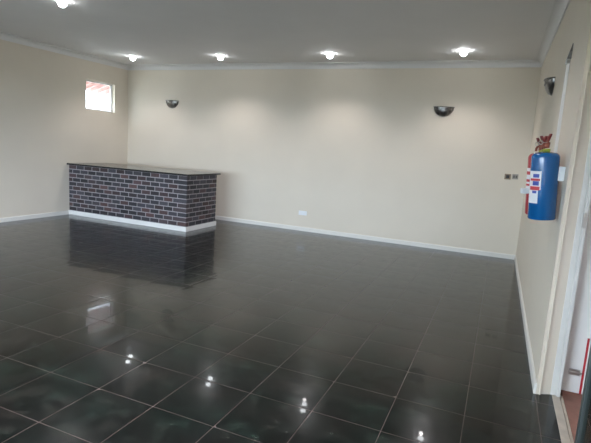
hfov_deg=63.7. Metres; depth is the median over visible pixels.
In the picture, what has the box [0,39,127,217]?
wall
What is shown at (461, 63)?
trim
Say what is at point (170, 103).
wall sconce
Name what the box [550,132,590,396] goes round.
door frame
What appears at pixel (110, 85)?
window
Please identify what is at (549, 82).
wall sconce
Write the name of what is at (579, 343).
door leaf
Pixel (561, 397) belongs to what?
trim
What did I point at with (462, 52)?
ceiling light
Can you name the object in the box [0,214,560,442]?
floor
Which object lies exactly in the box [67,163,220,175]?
countertop
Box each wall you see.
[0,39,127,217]
[86,90,109,110]
[127,67,540,254]
[516,0,590,394]
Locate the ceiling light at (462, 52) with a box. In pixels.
[460,50,467,55]
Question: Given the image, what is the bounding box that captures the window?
[86,80,111,111]
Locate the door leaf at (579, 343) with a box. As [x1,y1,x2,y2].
[561,203,590,393]
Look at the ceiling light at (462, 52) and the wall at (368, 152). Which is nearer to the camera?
the ceiling light at (462, 52)
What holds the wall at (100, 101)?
on the terrain
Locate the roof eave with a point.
(99, 88)
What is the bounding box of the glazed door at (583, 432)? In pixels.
[574,345,590,442]
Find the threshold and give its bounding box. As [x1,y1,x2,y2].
[552,395,570,442]
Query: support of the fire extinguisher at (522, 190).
attached to the wall at (544, 248)
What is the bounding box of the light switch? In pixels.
[512,174,518,178]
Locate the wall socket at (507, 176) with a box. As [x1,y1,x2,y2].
[504,174,510,179]
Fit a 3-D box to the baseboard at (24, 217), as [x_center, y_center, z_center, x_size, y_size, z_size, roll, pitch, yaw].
[-6.119,0.258,6.105,0.016,0.078,10.970,7,9,23]
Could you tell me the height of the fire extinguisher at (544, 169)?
0.607 m
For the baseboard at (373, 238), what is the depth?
8.82 m
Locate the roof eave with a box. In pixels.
[86,81,109,94]
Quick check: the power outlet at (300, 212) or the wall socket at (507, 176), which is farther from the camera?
the power outlet at (300, 212)
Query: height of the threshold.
0.054 m
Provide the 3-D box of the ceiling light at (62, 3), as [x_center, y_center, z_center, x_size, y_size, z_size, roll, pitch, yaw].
[-2.821,-2.632,5.751,0.120,0.084,0.120,7,9,23]
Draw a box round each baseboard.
[0,210,68,222]
[215,215,514,259]
[514,255,536,393]
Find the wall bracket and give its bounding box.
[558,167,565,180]
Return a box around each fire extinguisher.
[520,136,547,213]
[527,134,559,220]
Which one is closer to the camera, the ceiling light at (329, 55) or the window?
the ceiling light at (329, 55)
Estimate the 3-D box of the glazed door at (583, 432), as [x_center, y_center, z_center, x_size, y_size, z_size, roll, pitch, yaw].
[1.421,0.308,2.054,0.036,2.130,0.800,7,9,23]
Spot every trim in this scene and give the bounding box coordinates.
[0,32,127,69]
[128,60,540,69]
[535,0,570,66]
[560,396,573,442]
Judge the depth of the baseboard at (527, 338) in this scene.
4.28 m
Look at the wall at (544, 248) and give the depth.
3.45 m
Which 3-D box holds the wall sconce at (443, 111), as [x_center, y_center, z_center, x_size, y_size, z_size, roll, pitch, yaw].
[2.500,-1.861,8.051,0.350,0.166,0.098,7,9,23]
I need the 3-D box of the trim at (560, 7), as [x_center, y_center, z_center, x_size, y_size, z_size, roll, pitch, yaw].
[2.818,-2.178,5.169,0.105,0.100,4.995,7,9,22]
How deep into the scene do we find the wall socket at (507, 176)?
7.80 m
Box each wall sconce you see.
[165,100,178,107]
[434,106,454,116]
[544,77,554,95]
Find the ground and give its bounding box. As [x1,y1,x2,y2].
[560,390,581,441]
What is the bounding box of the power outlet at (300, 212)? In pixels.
[299,211,306,215]
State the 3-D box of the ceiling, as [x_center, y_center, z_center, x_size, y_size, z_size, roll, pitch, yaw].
[-2.068,-2.414,3.974,8.948,0.120,11.436,7,9,23]
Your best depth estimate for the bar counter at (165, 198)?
8.95 m
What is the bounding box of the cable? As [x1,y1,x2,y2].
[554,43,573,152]
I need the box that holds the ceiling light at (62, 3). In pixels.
[57,0,67,7]
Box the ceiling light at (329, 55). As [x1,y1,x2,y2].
[326,53,333,58]
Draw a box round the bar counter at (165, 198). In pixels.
[67,163,220,231]
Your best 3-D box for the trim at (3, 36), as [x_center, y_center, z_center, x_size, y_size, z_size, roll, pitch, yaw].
[-5.885,-2.796,5.619,0.105,0.100,10.974,7,9,23]
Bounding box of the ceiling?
[0,0,555,64]
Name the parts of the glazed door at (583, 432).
glass pane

